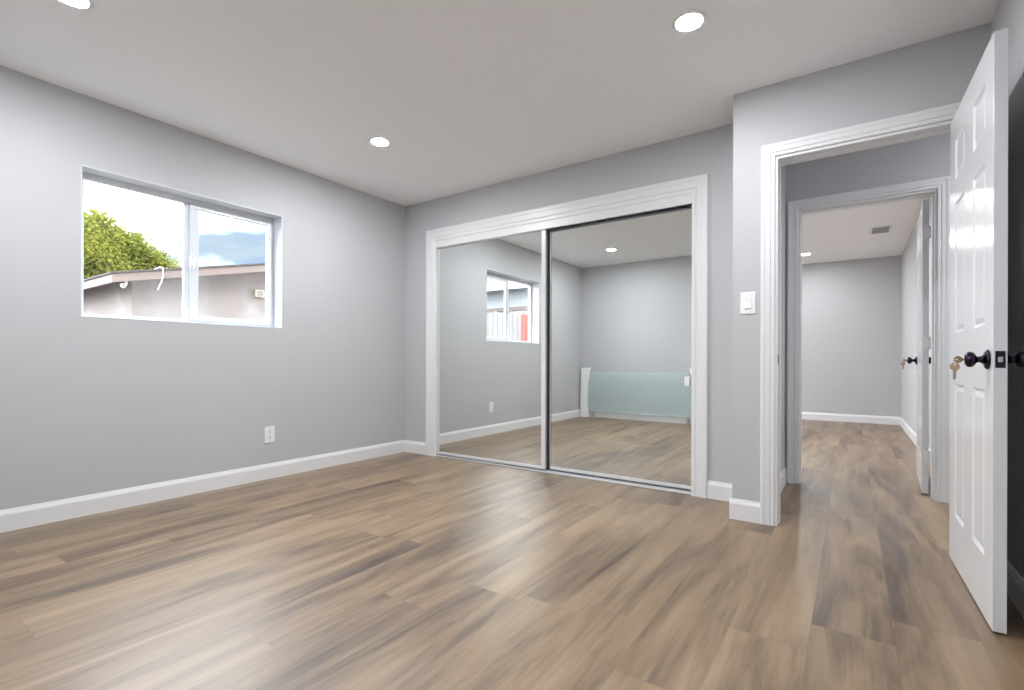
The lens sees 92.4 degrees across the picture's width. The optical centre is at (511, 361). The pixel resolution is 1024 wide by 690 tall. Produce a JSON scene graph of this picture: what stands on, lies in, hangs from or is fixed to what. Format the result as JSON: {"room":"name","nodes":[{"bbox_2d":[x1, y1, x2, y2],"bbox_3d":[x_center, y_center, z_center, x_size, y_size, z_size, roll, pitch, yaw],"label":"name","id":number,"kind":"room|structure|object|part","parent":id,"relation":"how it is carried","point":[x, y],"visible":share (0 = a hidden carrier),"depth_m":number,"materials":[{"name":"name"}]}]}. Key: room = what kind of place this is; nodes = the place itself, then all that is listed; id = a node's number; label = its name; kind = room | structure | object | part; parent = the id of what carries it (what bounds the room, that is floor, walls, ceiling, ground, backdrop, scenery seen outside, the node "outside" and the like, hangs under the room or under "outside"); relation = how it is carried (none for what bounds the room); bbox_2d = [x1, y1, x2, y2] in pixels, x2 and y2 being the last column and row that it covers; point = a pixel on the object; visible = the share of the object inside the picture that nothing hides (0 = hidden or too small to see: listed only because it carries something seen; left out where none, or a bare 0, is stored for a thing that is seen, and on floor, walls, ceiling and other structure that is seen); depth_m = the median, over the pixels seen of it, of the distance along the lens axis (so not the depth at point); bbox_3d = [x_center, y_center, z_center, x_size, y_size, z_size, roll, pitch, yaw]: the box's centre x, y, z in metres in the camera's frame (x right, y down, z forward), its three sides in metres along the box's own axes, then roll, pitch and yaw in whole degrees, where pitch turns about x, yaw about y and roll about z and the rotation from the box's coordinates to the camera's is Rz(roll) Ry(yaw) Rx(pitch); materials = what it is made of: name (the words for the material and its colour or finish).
{"room":"empty bedroom","nodes":[
{"label":"empty bedroom","id":0,"kind":"room"},
{"bbox_2d":[0,65,404,509],"bbox_3d":[-2.036,-0.323,3.631,0.160,2.440,4.618,0,0,35],"label":"wall","id":1,"kind":"structure","parent":0,"point":[89,405],"depth_m":3.20,"materials":[{"name":"grey paint"}]},
{"bbox_2d":[81,165,282,328],"bbox_3d":[-2.206,-0.695,3.380,0.160,0.879,1.220,0,0,35],"label":"window","id":2,"kind":"structure","parent":1,"relation":"in","point":[192,203],"depth_m":3.42,"materials":[{"name":"white plastic"}]},
{"bbox_3d":[-2.075,-0.687,3.646,0.026,0.813,0.581,0,0,35],"label":"sliding sash","id":3,"kind":"part","parent":2,"relation":"part of","materials":[{"name":"white plastic"}]},
{"bbox_2d":[0,440,404,532],"bbox_3d":[-2.138,0.839,3.335,0.013,0.116,3.778,0,0,35],"label":"baseboard","id":4,"kind":"structure","parent":1,"relation":"attached to","point":[11,519],"depth_m":3.21,"materials":[{"name":"white wood"}]},
{"bbox_2d":[264,426,274,442],"bbox_3d":[-1.852,0.562,3.753,0.008,0.124,0.080,0,0,35],"label":"wall outlet","id":5,"kind":"object","parent":1,"relation":"attached to","point":[269,432],"visible":1,"depth_m":3.75,"materials":[{"name":"white plastic"}]},
{"bbox_2d":[0,0,999,263],"bbox_3d":[1.837,-1.582,3.971,6.100,0.100,9.577,0,0,35],"label":"ceiling","id":6,"kind":"structure","parent":0,"point":[466,95],"depth_m":2.57,"materials":[{"name":"white paint"}]},
{"bbox_2d":[59,0,93,8],"bbox_3d":[-1.863,-1.537,2.074,0.150,0.010,0.150,0,0,35],"label":"recessed light","id":7,"kind":"object","parent":6,"relation":"in","point":[81,4],"visible":1,"depth_m":2.11,"materials":[{"name":"white plastic"}]},
{"bbox_2d":[62,0,88,6],"bbox_3d":[-1.863,-1.536,2.074,0.112,0.008,0.112,0,0,35],"label":"diffuser","id":8,"kind":"object","parent":7,"relation":"attached to","point":[74,3],"depth_m":2.10,"materials":[{"name":"white plastic"}]},
{"bbox_2d":[369,136,390,145],"bbox_3d":[-0.926,-1.534,3.439,0.150,0.010,0.150,0,0,35],"label":"recessed light","id":9,"kind":"object","parent":6,"relation":"in","point":[376,140],"visible":1,"depth_m":3.42,"materials":[{"name":"white plastic"}]},
{"bbox_2d":[372,139,387,145],"bbox_3d":[-0.926,-1.533,3.439,0.112,0.008,0.112,0,0,35],"label":"diffuser","id":10,"kind":"object","parent":9,"relation":"attached to","point":[378,142],"depth_m":3.44,"materials":[{"name":"white plastic"}]},
{"bbox_2d":[672,9,706,32],"bbox_3d":[0.799,-1.530,2.216,0.150,0.010,0.150,0,0,35],"label":"recessed light","id":11,"kind":"object","parent":6,"relation":"in","point":[693,19],"visible":1,"depth_m":2.20,"materials":[{"name":"white plastic"}]},
{"bbox_2d":[676,14,701,30],"bbox_3d":[0.799,-1.529,2.216,0.112,0.008,0.112,0,0,35],"label":"diffuser","id":12,"kind":"object","parent":11,"relation":"attached to","point":[684,22],"depth_m":2.21,"materials":[{"name":"white plastic"}]},
{"bbox_2d":[868,225,893,234],"bbox_3d":[4.279,-1.521,5.701,0.220,0.008,0.360,0,0,35],"label":"ceiling vent","id":13,"kind":"object","parent":6,"relation":"in","point":[881,229],"visible":1,"depth_m":5.67,"materials":[{"name":"white plastic"}]},
{"bbox_2d":[0,419,1023,689],"bbox_3d":[1.830,0.938,3.971,6.100,0.060,9.577,0,0,35],"label":"floor","id":14,"kind":"structure","parent":0,"point":[403,570],"depth_m":1.96,"materials":[{"name":"brown wood"}]},
{"bbox_2d":[436,454,690,494],"bbox_3d":[0.268,0.897,4.017,2.353,0.014,0.089,0,0,35],"label":"closet track","id":15,"kind":"object","parent":14,"relation":"on","point":[555,472],"visible":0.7,"depth_m":3.79,"materials":[{"name":"metal"}]},
{"bbox_2d":[405,124,732,483],"bbox_3d":[0.417,-0.316,4.317,3.096,2.440,0.740,0,0,35],"label":"wall","id":16,"kind":"structure","parent":0,"point":[710,151],"depth_m":3.55,"materials":[{"name":"grey paint"}]},
{"bbox_2d":[437,229,546,469],"bbox_3d":[-0.213,-0.101,4.332,1.187,1.963,0.020,0,0,35],"label":"mirror door","id":17,"kind":"structure","parent":16,"relation":"in","point":[492,293],"depth_m":4.29,"materials":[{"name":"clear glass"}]},
{"bbox_3d":[-0.228,0.869,4.341,1.141,0.022,0.019,0,0,35],"label":"rail","id":18,"kind":"part","parent":17,"relation":"part of","materials":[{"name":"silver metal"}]},
{"bbox_3d":[-0.223,-1.075,4.341,1.141,0.016,0.019,0,0,35],"label":"rail","id":19,"kind":"part","parent":17,"relation":"part of","materials":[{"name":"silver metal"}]},
{"bbox_2d":[425,173,707,497],"bbox_3d":[0.279,-0.114,4.029,2.373,2.036,0.126,0,0,35],"label":"door frame","id":20,"kind":"structure","parent":16,"relation":"attached to","point":[685,199],"depth_m":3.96,"materials":[{"name":"white wood"}]},
{"bbox_2d":[405,440,731,501],"bbox_3d":[0.205,0.846,4.003,3.083,0.116,0.013,0,0,35],"label":"baseboard","id":21,"kind":"structure","parent":16,"relation":"attached to","point":[722,491],"depth_m":3.23,"materials":[{"name":"white wood"}]},
{"bbox_2d":[546,206,691,489],"bbox_3d":[0.754,-0.090,3.701,1.187,1.950,0.034,0,0,35],"label":"mirror door","id":22,"kind":"structure","parent":16,"relation":"in","point":[619,304],"depth_m":3.66,"materials":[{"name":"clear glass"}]},
{"bbox_3d":[0.775,0.870,3.694,1.123,0.022,0.019,0,0,35],"label":"rail","id":23,"kind":"part","parent":22,"relation":"part of","materials":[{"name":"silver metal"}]},
{"bbox_3d":[0.780,-1.057,3.694,1.123,0.016,0.019,0,0,35],"label":"rail","id":24,"kind":"part","parent":22,"relation":"part of","materials":[{"name":"metal"}]},
{"bbox_3d":[1.207,0.139,3.382,0.037,0.065,0.014,0,0,35],"label":"finger pull","id":25,"kind":"part","parent":22,"relation":"part of","materials":[{"name":"white plastic"}]},
{"bbox_2d":[547,204,691,230],"bbox_3d":[0.283,-1.085,4.031,2.353,0.067,0.086,0,0,35],"label":"door track","id":26,"kind":"object","parent":16,"relation":"attached to","point":[688,205],"visible":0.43,"depth_m":3.66,"materials":[{"name":"metal"}]},
{"bbox_2d":[729,498,759,523],"bbox_3d":[1.423,0.849,2.932,0.165,0.116,0.365,0,0,35],"label":"baseboard","id":27,"kind":"structure","parent":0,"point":[743,510],"depth_m":2.78,"materials":[{"name":"white wood"}]},
{"bbox_2d":[781,166,785,471],"bbox_3d":[1.731,-0.312,3.360,0.154,2.440,1.150,0,0,35],"label":"wall","id":28,"kind":"structure","parent":0,"point":[783,168],"depth_m":3.58,"materials":[{"name":"grey paint"}]},
{"bbox_2d":[802,255,901,417],"bbox_3d":[3.876,-0.306,8.307,4.248,2.440,0.120,0,0,35],"label":"wall","id":29,"kind":"structure","parent":0,"point":[851,309],"depth_m":7.38,"materials":[{"name":"grey paint"}]},
{"bbox_2d":[802,412,899,424],"bbox_3d":[3.829,0.855,8.256,4.235,0.116,0.013,0,0,35],"label":"baseboard","id":30,"kind":"structure","parent":29,"relation":"attached to","point":[890,420],"depth_m":7.37,"materials":[{"name":"white wood"}]},
{"bbox_2d":[760,102,960,525],"bbox_3d":[1.805,-0.144,2.537,0.917,2.104,0.157,0,0,35],"label":"door frame","id":31,"kind":"structure","parent":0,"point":[769,152],"depth_m":2.70,"materials":[{"name":"white wood"}]},
{"bbox_2d":[732,22,990,501],"bbox_3d":[2.485,-0.310,2.067,2.864,2.440,0.120,0,0,35],"label":"wall","id":32,"kind":"structure","parent":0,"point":[935,72],"depth_m":2.67,"materials":[{"name":"grey paint"}]},
{"bbox_2d":[740,292,755,313],"bbox_3d":[1.335,-0.328,2.781,0.079,0.122,0.013,0,0,35],"label":"light switch","id":33,"kind":"object","parent":32,"relation":"attached to","point":[747,300],"visible":1,"depth_m":2.78,"materials":[{"name":"white plastic"}]},
{"bbox_2d":[785,133,949,481],"bbox_3d":[3.202,-0.308,2.970,2.710,2.440,0.120,0,0,35],"label":"wall","id":34,"kind":"structure","parent":0,"point":[925,158],"depth_m":3.42,"materials":[{"name":"grey paint"}]},
{"bbox_2d":[781,467,786,491],"bbox_3d":[2.831,0.853,2.525,2.610,0.116,1.030,0,0,35],"label":"baseboard","id":35,"kind":"structure","parent":34,"relation":"attached to","point":[783,473],"depth_m":3.51,"materials":[{"name":"white wood"}]},
{"bbox_2d":[787,176,949,502],"bbox_3d":[2.477,-0.140,3.471,0.917,2.099,0.157,0,0,35],"label":"door frame","id":36,"kind":"structure","parent":34,"relation":"attached to","point":[942,184],"depth_m":3.25,"materials":[{"name":"white wood"}]},
{"bbox_2d":[907,199,930,493],"bbox_3d":[3.038,-0.100,3.637,0.160,1.998,0.786,0,0,37],"label":"door","id":37,"kind":"structure","parent":34,"relation":"in","point":[922,360],"depth_m":3.34,"materials":[{"name":"white wood"}]},
{"bbox_3d":[3.196,-0.005,3.922,0.062,0.068,0.068,0,0,37],"label":"knob","id":38,"kind":"part","parent":37,"relation":"part of","materials":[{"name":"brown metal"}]},
{"bbox_2d":[901,197,931,449],"bbox_3d":[4.349,-0.305,5.151,0.120,2.440,4.774,0,0,35],"label":"wall","id":39,"kind":"structure","parent":0,"point":[909,255],"depth_m":5.93,"materials":[{"name":"grey paint"}]},
{"bbox_2d":[900,417,930,464],"bbox_3d":[4.257,0.857,5.140,0.013,0.116,4.654,0,0,35],"label":"baseboard","id":40,"kind":"structure","parent":39,"relation":"attached to","point":[913,436],"depth_m":5.89,"materials":[{"name":"white wood"}]},
{"bbox_2d":[949,28,1023,633],"bbox_3d":[1.828,-0.099,1.945,0.160,1.998,0.786,0,0,34],"label":"door","id":41,"kind":"structure","parent":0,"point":[979,125],"depth_m":1.76,"materials":[{"name":"white wood"}]},
{"bbox_2d":[950,356,963,379],"bbox_3d":[1.576,0.024,1.721,0.062,0.084,0.014,0,0,40],"label":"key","id":42,"kind":"object","parent":41,"relation":"hanging from","point":[953,367],"visible":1,"depth_m":1.73,"materials":[{"name":"gold metal"}]},
{"bbox_3d":[1.609,-0.006,1.702,0.062,0.068,0.068,0,0,34],"label":"knob","id":43,"kind":"part","parent":41,"relation":"part of","materials":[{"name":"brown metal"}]},
{"bbox_3d":[1.616,-0.006,1.625,0.025,0.056,0.002,0,0,34],"label":"latch plate","id":44,"kind":"part","parent":41,"relation":"part of","materials":[{"name":"black metal"}]},
{"bbox_3d":[1.690,-0.005,1.649,0.062,0.068,0.068,0,0,34],"label":"knob","id":45,"kind":"part","parent":41,"relation":"part of","materials":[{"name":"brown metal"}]},
{"bbox_2d":[991,0,1023,579],"bbox_3d":[1.205,-0.314,0.731,0.120,2.440,3.533,0,0,35],"label":"wall","id":46,"kind":"structure","parent":0,"point":[1009,14],"depth_m":1.87,"materials":[{"name":"grey paint"}]},
{"bbox_2d":[1007,559,1023,617],"bbox_3d":[1.176,0.848,0.810,0.013,0.116,3.393,0,0,35],"label":"baseboard","id":47,"kind":"structure","parent":46,"relation":"attached to","point":[1015,582],"depth_m":1.82,"materials":[{"name":"white wood"}]},
{"label":"outside","id":48,"kind":"structure","parent":0,"visible":0},
{"bbox_3d":[-15.184,1.212,16.571,36.180,0.100,50.000,0,0,35],"label":"ground","id":49,"kind":"structure","parent":48,"visible":0},
{"bbox_2d":[84,204,181,278],"bbox_3d":[-11.547,-1.583,13.395,3.037,5.546,4.503,0,0,12],"label":"tree","id":50,"kind":"object","parent":49,"relation":"on","point":[108,247],"visible":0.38,"depth_m":13.40,"materials":[{"name":"green plant"}]},
{"bbox_2d":[83,263,265,320],"bbox_3d":[-6.464,-0.469,9.878,5.900,3.310,4.300,0,0,35],"label":"house","id":51,"kind":"structure","parent":49,"relation":"on","point":[225,291],"depth_m":7.51,"materials":[{"name":"paint"}]},
{"bbox_2d":[120,281,127,287],"bbox_3d":[-5.332,-1.074,6.765,0.080,0.147,0.127,0,0,-4],"label":"floodlight","id":52,"kind":"object","parent":51,"relation":"attached to","point":[122,285],"visible":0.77,"depth_m":6.72,"materials":[{"name":"white plastic"}]},
{"bbox_2d":[155,267,163,289],"bbox_3d":[-5.046,-1.171,6.986,0.353,0.349,0.066,0,0,39],"label":"cable","id":53,"kind":"object","parent":51,"relation":"hanging from","point":[158,267],"visible":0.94,"depth_m":6.89,"materials":[{"name":"white plastic"}]},
{"bbox_2d":[254,290,263,297],"bbox_3d":[-4.285,-1.144,8.331,0.066,0.120,0.150,0,0,35],"label":"electrical box","id":54,"kind":"object","parent":51,"relation":"attached to","point":[257,293],"visible":1,"depth_m":8.30,"materials":[{"name":"beige plastic"}]}
]}

